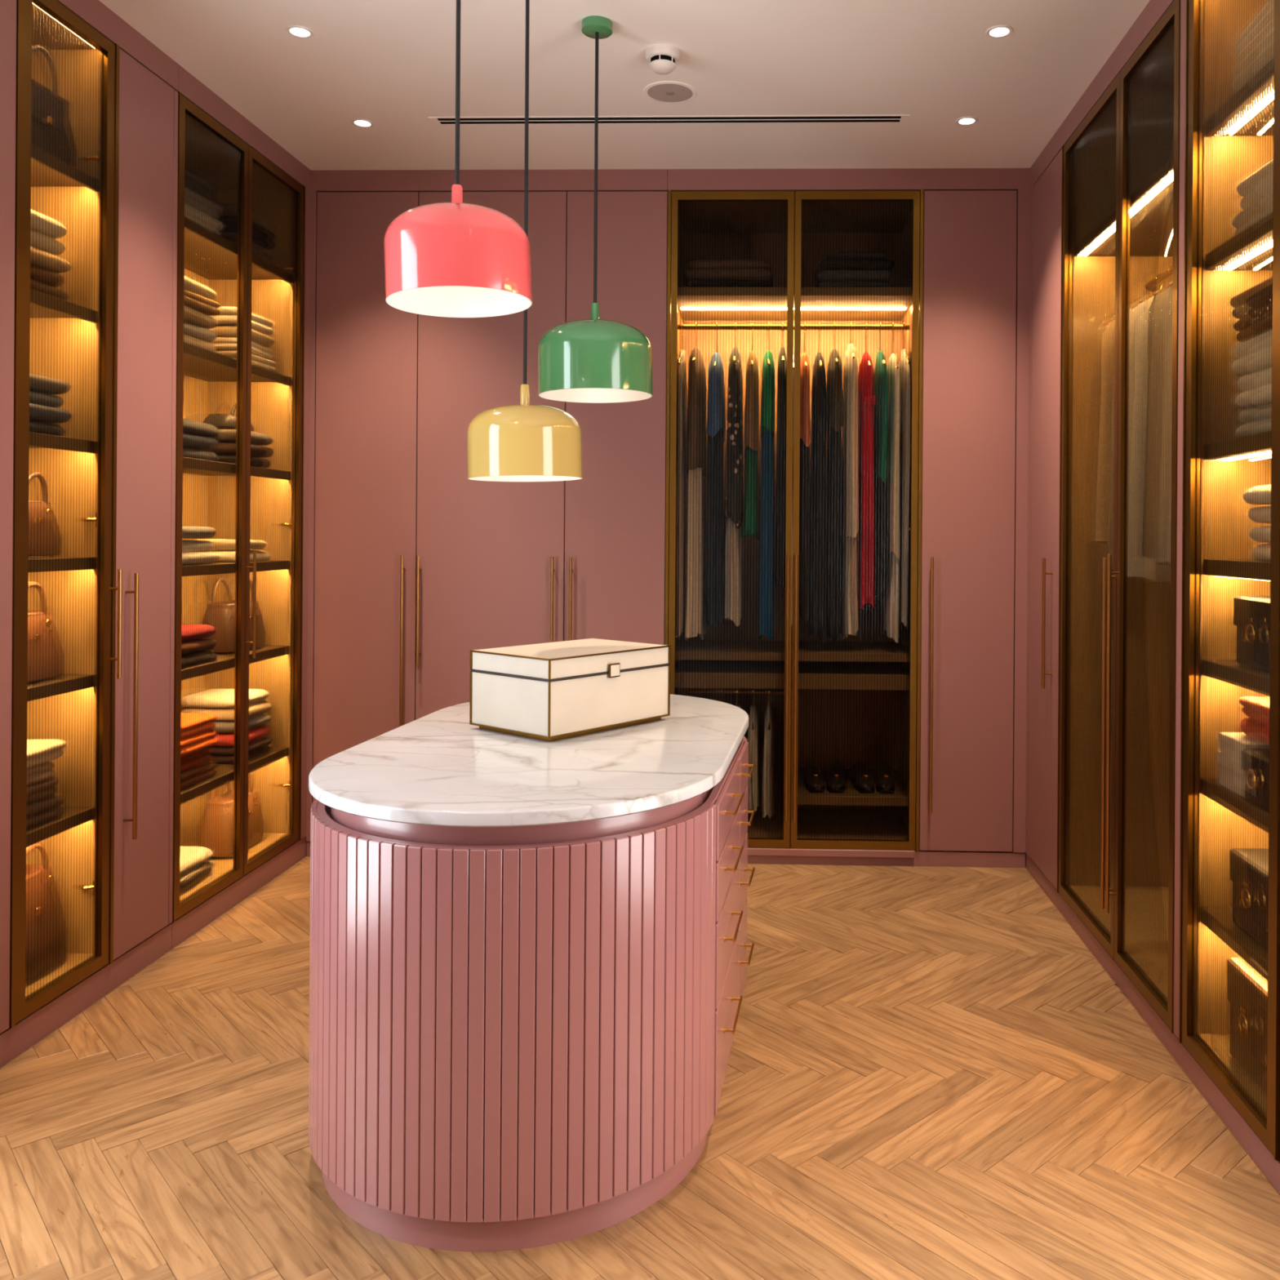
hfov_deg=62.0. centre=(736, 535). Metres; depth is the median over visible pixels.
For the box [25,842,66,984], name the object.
handbag
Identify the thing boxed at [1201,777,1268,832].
shelf
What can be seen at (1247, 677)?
shelf
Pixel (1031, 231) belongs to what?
trim
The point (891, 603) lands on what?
clothes
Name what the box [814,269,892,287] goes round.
folded garment
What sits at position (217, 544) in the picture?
folded garment
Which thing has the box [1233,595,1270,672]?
box
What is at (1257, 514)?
folded garment
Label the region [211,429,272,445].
folded garment
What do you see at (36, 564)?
shelf
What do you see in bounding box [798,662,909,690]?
drawer
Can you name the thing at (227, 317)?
folded garment
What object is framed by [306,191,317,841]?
trim
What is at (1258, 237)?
shelf
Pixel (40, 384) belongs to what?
folded garment
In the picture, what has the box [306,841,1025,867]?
baseboard
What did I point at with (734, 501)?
dress
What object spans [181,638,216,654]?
folded garment
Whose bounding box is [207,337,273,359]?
folded garment
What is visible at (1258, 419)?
folded garment
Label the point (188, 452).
folded garment
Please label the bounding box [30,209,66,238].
folded garment
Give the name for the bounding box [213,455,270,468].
folded garment
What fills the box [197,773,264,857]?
handbag
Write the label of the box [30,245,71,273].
folded garment
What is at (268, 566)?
shelf
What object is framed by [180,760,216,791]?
folded garment
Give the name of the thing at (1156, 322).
coat
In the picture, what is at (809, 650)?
shelf
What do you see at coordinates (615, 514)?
wardrobe
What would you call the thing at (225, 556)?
folded garment
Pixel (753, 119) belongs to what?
ceiling vent
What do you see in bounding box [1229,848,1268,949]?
box
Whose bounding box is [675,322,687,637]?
dress
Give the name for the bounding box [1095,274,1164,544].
coat
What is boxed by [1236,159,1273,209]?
folded garment
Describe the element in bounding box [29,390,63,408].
folded garment
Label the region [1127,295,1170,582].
clothes
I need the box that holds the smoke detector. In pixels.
[645,44,679,74]
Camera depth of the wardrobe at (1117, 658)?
4.00 m
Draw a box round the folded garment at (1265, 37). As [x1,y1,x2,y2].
[1234,17,1274,76]
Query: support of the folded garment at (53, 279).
on the folded garment at (34, 285)
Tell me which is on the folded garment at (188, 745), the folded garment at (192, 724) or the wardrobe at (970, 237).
the folded garment at (192, 724)
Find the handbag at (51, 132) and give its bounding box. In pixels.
[31,44,76,167]
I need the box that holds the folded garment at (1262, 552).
[1251,543,1271,561]
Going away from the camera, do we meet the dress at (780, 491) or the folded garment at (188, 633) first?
the folded garment at (188, 633)
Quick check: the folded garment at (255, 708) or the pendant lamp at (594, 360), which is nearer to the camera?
the pendant lamp at (594, 360)
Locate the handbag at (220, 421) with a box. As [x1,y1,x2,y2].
[202,403,253,431]
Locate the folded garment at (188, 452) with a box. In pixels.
[182,446,216,461]
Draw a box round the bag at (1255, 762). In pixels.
[1241,748,1269,810]
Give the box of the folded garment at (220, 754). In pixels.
[206,736,272,764]
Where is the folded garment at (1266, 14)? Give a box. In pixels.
[1235,0,1274,55]
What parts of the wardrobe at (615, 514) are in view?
handle, frame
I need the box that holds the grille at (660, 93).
[647,84,693,102]
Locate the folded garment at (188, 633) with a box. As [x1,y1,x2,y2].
[181,624,216,641]
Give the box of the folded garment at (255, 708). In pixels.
[181,700,271,720]
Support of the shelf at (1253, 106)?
attached to the wardrobe at (1229, 135)
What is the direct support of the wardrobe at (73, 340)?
on the floor
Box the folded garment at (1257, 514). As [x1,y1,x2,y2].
[1248,506,1271,523]
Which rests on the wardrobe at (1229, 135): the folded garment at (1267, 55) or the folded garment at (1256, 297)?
the folded garment at (1267, 55)
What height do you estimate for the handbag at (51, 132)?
0.328 m
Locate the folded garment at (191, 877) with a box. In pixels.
[179,859,213,893]
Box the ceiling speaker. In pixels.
[643,80,697,103]
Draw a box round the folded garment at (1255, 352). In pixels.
[1231,329,1272,375]
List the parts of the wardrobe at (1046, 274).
handle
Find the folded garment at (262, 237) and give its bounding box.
[217,215,275,249]
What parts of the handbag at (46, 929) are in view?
handle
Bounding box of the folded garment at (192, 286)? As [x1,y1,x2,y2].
[183,275,216,300]
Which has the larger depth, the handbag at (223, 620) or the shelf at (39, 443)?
the handbag at (223, 620)
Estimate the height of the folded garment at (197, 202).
0.057 m
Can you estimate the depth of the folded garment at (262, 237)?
4.29 m
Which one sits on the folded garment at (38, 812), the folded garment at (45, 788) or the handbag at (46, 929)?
the folded garment at (45, 788)
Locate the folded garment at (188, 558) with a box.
[182,552,219,565]
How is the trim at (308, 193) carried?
attached to the wardrobe at (242, 502)
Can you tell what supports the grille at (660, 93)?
attached to the ceiling speaker
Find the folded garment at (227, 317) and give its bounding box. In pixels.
[209,306,273,335]
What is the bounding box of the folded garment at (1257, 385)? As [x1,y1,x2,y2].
[1235,367,1271,408]
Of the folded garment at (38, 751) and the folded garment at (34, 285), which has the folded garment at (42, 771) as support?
the folded garment at (38, 751)
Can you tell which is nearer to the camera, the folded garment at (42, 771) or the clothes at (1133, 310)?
the folded garment at (42, 771)
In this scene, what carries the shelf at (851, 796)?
attached to the wardrobe at (850, 700)
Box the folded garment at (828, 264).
[813,258,894,279]
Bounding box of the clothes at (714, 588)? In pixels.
[705,322,724,630]
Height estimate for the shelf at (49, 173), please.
0.037 m
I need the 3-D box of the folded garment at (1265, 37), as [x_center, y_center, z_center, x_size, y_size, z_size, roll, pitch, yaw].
[1.398,-1.195,2.551,0.281,0.058,0.312,0,0,2]
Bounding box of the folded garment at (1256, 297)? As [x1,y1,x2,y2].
[1230,276,1272,319]
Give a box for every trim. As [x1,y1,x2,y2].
[56,0,311,191]
[301,186,311,839]
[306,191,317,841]
[311,168,1030,192]
[1012,189,1030,852]
[1025,184,1034,856]
[1030,0,1174,188]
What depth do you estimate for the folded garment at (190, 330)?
3.90 m
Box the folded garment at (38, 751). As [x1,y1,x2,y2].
[26,738,66,768]
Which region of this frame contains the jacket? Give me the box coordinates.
[742,322,759,540]
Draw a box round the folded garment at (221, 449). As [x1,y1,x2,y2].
[203,443,273,457]
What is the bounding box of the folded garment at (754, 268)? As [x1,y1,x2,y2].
[684,258,773,287]
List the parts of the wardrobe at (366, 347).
handle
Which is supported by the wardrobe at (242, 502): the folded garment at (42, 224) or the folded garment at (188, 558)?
the folded garment at (188, 558)
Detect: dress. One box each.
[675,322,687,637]
[724,322,742,626]
[774,322,786,588]
[791,354,794,624]
[840,322,858,639]
[857,322,875,610]
[899,322,910,631]
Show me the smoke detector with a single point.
(663, 59)
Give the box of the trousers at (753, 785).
[746,688,759,811]
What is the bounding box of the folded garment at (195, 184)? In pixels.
[184,168,217,203]
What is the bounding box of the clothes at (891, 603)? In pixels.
[881,322,900,643]
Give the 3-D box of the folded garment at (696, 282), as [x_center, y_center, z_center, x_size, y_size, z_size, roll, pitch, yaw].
[-0.026,-1.113,4.818,0.376,0.052,0.278,0,0,-1]
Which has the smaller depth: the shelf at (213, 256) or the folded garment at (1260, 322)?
the folded garment at (1260, 322)
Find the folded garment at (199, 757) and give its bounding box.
[180,747,212,772]
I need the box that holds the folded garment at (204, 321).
[183,305,217,328]
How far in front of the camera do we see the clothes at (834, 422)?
4.68 m
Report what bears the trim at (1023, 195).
attached to the wardrobe at (970, 237)
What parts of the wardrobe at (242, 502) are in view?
panel, door, glass pane, panel, panel, panel, handle, door, glass pane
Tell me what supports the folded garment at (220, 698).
on the folded garment at (255, 708)
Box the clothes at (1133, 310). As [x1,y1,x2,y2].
[1127,303,1138,563]
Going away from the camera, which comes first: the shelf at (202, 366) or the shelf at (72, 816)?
the shelf at (72, 816)
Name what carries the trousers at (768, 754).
hanging from the wardrobe at (850, 700)
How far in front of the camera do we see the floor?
2.53 m
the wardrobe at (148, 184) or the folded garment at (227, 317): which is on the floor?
the wardrobe at (148, 184)
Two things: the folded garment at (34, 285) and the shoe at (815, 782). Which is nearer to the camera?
the folded garment at (34, 285)
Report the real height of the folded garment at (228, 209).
0.047 m
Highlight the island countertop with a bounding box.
[308,693,748,826]
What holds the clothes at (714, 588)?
hanging from the wardrobe at (850, 700)
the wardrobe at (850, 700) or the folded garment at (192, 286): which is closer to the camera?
the folded garment at (192, 286)
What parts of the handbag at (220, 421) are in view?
handle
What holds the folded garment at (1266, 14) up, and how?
on the folded garment at (1265, 37)
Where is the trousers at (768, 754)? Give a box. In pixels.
[761,688,774,818]
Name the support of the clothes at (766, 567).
hanging from the wardrobe at (850, 700)
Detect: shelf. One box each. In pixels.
[26,674,95,702]
[26,805,94,847]
[27,556,96,572]
[29,431,97,453]
[30,288,97,323]
[31,144,98,191]
[180,746,288,804]
[181,644,288,680]
[182,457,290,479]
[182,560,289,576]
[183,342,290,386]
[184,216,291,283]
[675,639,909,662]
[677,287,911,320]
[797,768,908,806]
[1075,155,1173,256]
[1200,906,1267,980]
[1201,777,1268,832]
[1202,659,1270,695]
[1203,559,1271,580]
[1204,430,1271,460]
[1205,212,1273,270]
[1206,57,1274,136]
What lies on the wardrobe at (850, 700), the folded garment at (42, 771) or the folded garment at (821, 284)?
the folded garment at (821, 284)
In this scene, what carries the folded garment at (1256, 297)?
on the folded garment at (1260, 322)
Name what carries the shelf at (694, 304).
attached to the wardrobe at (850, 700)
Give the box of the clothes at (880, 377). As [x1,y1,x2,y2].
[873,322,888,599]
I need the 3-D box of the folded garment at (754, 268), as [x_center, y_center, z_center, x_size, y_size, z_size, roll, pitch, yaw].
[-0.029,-1.185,4.814,0.397,0.086,0.280,0,0,3]
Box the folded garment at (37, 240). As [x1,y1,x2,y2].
[30,229,65,255]
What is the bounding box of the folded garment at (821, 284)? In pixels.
[815,281,893,287]
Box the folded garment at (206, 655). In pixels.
[181,649,216,668]
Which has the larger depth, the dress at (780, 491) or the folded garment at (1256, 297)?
the dress at (780, 491)
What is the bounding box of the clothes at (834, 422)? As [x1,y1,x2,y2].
[824,322,843,642]
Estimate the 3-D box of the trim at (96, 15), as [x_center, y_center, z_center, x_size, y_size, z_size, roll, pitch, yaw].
[-1.917,-1.554,3.528,0.050,0.090,2.312,0,0,2]
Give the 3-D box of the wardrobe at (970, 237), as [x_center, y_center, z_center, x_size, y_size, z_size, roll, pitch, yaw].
[1.005,-0.033,4.828,0.399,2.910,0.640,0,0,2]
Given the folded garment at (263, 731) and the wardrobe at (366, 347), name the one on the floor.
the wardrobe at (366, 347)
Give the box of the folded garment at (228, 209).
[215,203,274,231]
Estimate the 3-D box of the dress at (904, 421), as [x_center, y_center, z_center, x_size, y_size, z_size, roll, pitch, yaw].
[0.758,-0.274,4.826,0.040,1.396,0.398,0,0,2]
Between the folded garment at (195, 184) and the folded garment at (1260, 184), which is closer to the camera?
the folded garment at (1260, 184)
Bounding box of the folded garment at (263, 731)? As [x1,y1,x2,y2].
[213,724,271,746]
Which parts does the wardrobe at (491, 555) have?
handle, handle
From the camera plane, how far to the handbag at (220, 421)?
4.24 m
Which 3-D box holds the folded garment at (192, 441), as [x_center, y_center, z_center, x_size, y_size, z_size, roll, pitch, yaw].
[-2.092,-0.350,3.876,0.275,0.042,0.298,0,0,0]
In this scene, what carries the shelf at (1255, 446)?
attached to the wardrobe at (1229, 135)
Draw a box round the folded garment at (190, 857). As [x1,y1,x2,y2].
[179,845,212,875]
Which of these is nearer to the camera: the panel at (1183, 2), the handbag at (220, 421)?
the panel at (1183, 2)
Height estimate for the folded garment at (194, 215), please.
0.068 m
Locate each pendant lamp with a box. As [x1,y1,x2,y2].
[383,0,532,317]
[466,0,582,481]
[537,15,652,403]
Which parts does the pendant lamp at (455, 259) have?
stem, cord, lamp shade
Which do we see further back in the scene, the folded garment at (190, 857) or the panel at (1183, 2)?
the folded garment at (190, 857)
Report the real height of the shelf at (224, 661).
0.037 m
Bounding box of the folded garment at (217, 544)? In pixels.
[191,538,266,549]
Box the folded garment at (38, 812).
[26,794,63,829]
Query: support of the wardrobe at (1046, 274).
on the floor
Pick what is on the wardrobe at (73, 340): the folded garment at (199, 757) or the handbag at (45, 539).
the handbag at (45, 539)
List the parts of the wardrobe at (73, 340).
panel, panel, panel, glass pane, handle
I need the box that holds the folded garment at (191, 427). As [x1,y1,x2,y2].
[182,418,219,437]
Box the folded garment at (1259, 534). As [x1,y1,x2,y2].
[1248,525,1271,542]
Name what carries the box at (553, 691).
on the island countertop
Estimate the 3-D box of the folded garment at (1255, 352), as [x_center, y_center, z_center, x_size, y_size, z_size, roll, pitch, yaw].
[1.388,-0.450,2.559,0.269,0.080,0.316,0,0,3]
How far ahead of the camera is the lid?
2.66 m
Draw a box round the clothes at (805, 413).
[798,322,810,622]
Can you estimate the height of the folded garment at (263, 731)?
0.045 m
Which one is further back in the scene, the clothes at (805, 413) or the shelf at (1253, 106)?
the clothes at (805, 413)
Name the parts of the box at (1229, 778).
lid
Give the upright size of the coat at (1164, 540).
1.076 m
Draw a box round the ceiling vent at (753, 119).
[428,115,909,124]
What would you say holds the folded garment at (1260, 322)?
on the folded garment at (1255, 352)
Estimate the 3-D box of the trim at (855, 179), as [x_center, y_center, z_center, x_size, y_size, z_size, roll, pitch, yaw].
[-0.299,-1.542,4.612,3.121,0.090,0.050,0,0,2]
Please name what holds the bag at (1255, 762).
on the wardrobe at (1229, 135)
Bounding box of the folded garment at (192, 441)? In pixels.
[182,432,217,448]
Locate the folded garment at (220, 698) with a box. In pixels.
[181,688,268,708]
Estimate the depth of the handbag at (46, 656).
3.08 m
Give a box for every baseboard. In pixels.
[0,835,306,1067]
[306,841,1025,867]
[1024,852,1279,1192]
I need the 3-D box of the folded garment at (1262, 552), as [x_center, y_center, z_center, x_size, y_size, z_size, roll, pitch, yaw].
[1.313,0.040,2.512,0.104,0.043,0.219,0,0,1]
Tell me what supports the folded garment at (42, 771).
on the folded garment at (45, 788)
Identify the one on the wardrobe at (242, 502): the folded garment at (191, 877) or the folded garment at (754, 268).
the folded garment at (191, 877)
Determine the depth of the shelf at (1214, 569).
2.65 m
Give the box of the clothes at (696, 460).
[684,322,706,641]
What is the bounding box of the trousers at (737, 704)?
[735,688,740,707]
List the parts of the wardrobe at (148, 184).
handle, door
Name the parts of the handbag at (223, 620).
handle, handle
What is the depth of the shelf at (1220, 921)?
2.64 m
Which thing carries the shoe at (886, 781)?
on the wardrobe at (850, 700)
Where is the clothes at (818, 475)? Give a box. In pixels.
[808,322,826,642]
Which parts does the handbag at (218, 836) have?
handle, handle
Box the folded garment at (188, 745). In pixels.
[180,729,218,757]
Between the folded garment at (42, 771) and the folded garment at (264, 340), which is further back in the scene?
the folded garment at (264, 340)
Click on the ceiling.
(390, 64)
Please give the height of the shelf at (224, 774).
0.037 m
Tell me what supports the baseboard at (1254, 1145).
attached to the wall
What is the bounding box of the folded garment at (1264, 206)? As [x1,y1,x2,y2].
[1231,191,1273,236]
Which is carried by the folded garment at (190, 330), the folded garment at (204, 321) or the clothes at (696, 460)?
the folded garment at (204, 321)
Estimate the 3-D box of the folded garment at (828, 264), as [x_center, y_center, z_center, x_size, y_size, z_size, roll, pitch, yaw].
[0.529,-1.194,4.773,0.341,0.041,0.287,0,0,0]
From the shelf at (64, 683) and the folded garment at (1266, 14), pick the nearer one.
the folded garment at (1266, 14)
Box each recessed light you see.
[285,25,314,38]
[351,118,373,128]
[955,115,977,125]
[986,24,1013,38]
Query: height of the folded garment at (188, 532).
0.046 m
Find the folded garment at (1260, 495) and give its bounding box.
[1242,484,1271,504]
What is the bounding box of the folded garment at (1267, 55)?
[1231,40,1274,93]
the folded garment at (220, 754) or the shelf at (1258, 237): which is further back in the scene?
the folded garment at (220, 754)
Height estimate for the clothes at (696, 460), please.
1.456 m
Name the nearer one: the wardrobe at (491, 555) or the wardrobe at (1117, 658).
the wardrobe at (1117, 658)
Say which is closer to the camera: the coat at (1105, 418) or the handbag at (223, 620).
the coat at (1105, 418)
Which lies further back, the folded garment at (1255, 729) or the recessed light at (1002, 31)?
the recessed light at (1002, 31)
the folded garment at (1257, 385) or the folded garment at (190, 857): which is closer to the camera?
the folded garment at (1257, 385)
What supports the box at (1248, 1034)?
on the wardrobe at (1229, 135)
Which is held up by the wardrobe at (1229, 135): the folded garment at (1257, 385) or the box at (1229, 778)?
the box at (1229, 778)
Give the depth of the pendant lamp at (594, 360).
3.15 m
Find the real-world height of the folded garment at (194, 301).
0.052 m
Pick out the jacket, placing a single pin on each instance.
(751, 430)
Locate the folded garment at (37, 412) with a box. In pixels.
[29,403,71,422]
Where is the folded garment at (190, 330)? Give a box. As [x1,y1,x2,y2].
[183,321,216,342]
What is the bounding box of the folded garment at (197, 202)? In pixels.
[184,186,222,219]
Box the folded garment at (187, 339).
[183,334,216,351]
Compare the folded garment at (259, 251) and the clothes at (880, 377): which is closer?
the folded garment at (259, 251)
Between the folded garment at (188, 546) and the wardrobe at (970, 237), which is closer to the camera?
the folded garment at (188, 546)
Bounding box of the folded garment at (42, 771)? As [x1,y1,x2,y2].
[26,761,55,785]
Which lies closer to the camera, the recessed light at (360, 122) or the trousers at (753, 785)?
the recessed light at (360, 122)
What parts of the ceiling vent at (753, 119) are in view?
blade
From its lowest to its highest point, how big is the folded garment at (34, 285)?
0.042 m
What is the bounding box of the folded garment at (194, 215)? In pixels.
[184,203,223,235]
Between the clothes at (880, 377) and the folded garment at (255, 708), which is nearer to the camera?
the folded garment at (255, 708)
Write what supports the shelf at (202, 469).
attached to the wardrobe at (242, 502)
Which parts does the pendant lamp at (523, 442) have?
stem, lamp shade, cord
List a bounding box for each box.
[469,638,670,741]
[1217,751,1246,798]
[1226,957,1267,1094]
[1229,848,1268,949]
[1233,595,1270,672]
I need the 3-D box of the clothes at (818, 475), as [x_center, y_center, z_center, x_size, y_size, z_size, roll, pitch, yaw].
[0.375,-0.252,4.844,0.064,1.445,0.391,0,0,2]
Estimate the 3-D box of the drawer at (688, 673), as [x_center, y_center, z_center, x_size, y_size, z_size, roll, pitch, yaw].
[-0.017,0.635,4.858,0.510,0.070,0.440,0,0,2]
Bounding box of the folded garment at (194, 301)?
[183,288,220,315]
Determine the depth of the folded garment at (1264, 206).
2.59 m
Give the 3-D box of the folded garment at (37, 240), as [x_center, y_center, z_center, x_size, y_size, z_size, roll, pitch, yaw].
[-2.113,-0.853,3.046,0.254,0.048,0.235,0,0,-1]
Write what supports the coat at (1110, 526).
hanging from the wardrobe at (1117, 658)
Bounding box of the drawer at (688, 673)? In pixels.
[675,660,784,688]
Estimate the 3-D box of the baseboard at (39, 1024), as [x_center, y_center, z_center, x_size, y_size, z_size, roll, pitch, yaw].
[-1.940,1.358,3.528,0.046,0.086,2.312,0,0,2]
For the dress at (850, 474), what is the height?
1.437 m
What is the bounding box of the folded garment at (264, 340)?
[208,325,274,347]
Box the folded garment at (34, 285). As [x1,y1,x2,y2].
[30,279,68,300]
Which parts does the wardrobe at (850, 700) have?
panel, trouser rail, door, glass pane, handle, hanging rail, panel, handle, panel, sill, door, panel, glass pane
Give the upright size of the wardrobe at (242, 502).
2.910 m
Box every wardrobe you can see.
[0,0,16,1033]
[8,0,122,1028]
[113,48,177,959]
[172,91,305,922]
[312,191,418,802]
[415,191,567,719]
[564,191,667,644]
[664,189,924,857]
[919,190,1017,851]
[1028,149,1073,889]
[1056,0,1180,1033]
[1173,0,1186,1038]
[1178,0,1279,1160]
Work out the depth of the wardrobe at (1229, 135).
2.82 m
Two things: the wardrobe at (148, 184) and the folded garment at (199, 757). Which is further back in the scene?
the folded garment at (199, 757)
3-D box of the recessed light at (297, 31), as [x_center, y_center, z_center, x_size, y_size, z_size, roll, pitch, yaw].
[-1.380,-1.593,3.351,0.084,0.004,0.084,0,0,2]
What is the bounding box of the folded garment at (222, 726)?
[212,713,271,733]
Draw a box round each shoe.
[804,760,825,792]
[826,760,845,793]
[852,761,875,793]
[875,761,895,793]
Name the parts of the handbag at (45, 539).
handle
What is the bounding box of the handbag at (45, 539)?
[28,471,62,557]
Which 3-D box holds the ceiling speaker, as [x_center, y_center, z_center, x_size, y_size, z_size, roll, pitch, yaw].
[-0.236,-1.584,3.792,0.192,0.006,0.192,0,0,2]
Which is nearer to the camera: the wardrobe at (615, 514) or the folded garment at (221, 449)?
the folded garment at (221, 449)
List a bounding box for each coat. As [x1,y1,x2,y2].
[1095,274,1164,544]
[1106,265,1173,573]
[1142,285,1168,559]
[1157,281,1172,565]
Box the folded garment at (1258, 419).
[1235,402,1271,437]
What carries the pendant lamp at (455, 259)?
hanging from the ceiling
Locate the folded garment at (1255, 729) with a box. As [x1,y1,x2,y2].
[1240,716,1269,745]
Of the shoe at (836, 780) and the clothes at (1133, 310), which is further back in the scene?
the shoe at (836, 780)
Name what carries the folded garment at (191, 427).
on the folded garment at (192, 441)
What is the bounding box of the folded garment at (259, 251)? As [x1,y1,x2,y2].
[219,232,272,264]
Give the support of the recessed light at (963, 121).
in the ceiling
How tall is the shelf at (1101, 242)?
0.037 m
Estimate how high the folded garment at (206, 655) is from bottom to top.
0.042 m
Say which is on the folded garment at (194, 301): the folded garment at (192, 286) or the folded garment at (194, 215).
the folded garment at (192, 286)
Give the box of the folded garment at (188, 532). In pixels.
[182,526,216,538]
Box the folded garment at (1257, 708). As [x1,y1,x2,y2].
[1238,696,1269,724]
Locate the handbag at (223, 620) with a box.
[202,577,265,653]
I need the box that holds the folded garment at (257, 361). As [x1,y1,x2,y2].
[215,351,275,372]
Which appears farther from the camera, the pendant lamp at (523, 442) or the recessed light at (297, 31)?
the recessed light at (297, 31)
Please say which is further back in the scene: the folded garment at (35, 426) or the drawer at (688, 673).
the drawer at (688, 673)
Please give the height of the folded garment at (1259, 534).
0.043 m
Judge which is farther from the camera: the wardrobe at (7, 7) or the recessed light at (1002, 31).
the recessed light at (1002, 31)
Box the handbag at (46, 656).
[27,581,64,682]
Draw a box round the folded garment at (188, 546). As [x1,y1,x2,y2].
[182,540,213,552]
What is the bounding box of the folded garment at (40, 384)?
[29,373,71,394]
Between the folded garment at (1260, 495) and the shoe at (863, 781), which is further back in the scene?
the shoe at (863, 781)
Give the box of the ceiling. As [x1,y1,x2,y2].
[98,0,1150,170]
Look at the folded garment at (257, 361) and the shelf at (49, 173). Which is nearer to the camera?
the shelf at (49, 173)
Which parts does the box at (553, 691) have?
lid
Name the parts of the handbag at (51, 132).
handle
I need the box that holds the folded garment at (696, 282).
[688,278,773,287]
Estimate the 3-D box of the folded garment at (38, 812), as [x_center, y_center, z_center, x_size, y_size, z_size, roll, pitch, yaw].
[-2.121,0.795,3.041,0.270,0.064,0.231,0,0,5]
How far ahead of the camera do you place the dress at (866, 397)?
4.67 m
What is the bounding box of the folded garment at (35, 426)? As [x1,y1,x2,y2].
[29,419,65,435]
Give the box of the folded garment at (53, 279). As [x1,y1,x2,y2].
[30,263,63,287]
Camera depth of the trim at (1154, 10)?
3.56 m
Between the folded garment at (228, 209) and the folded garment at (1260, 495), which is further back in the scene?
the folded garment at (228, 209)
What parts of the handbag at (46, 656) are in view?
handle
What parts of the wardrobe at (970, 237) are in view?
handle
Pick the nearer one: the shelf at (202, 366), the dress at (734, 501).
the shelf at (202, 366)
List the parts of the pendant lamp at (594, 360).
stem, lamp shade, cord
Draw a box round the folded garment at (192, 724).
[180,713,216,739]
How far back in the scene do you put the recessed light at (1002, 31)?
3.31 m
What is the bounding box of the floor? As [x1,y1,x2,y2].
[0,844,1279,1279]
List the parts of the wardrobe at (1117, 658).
door, glass pane, handle, handle, panel, panel, panel, door, glass pane, hanging rail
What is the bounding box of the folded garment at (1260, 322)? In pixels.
[1233,302,1272,342]
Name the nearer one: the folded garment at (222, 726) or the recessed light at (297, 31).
the recessed light at (297, 31)
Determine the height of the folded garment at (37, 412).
0.039 m
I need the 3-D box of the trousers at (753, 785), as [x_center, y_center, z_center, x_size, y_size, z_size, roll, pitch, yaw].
[0.079,0.971,4.875,0.060,0.546,0.390,0,0,2]
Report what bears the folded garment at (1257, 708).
on the folded garment at (1255, 729)
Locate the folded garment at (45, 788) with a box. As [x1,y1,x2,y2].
[26,776,58,804]
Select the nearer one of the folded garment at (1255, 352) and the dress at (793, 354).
the folded garment at (1255, 352)
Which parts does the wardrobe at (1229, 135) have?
glass pane, panel, panel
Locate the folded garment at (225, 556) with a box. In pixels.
[193,550,269,562]
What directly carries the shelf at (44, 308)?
attached to the wardrobe at (73, 340)
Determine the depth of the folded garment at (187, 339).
3.89 m
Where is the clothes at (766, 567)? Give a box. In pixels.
[759,322,774,641]

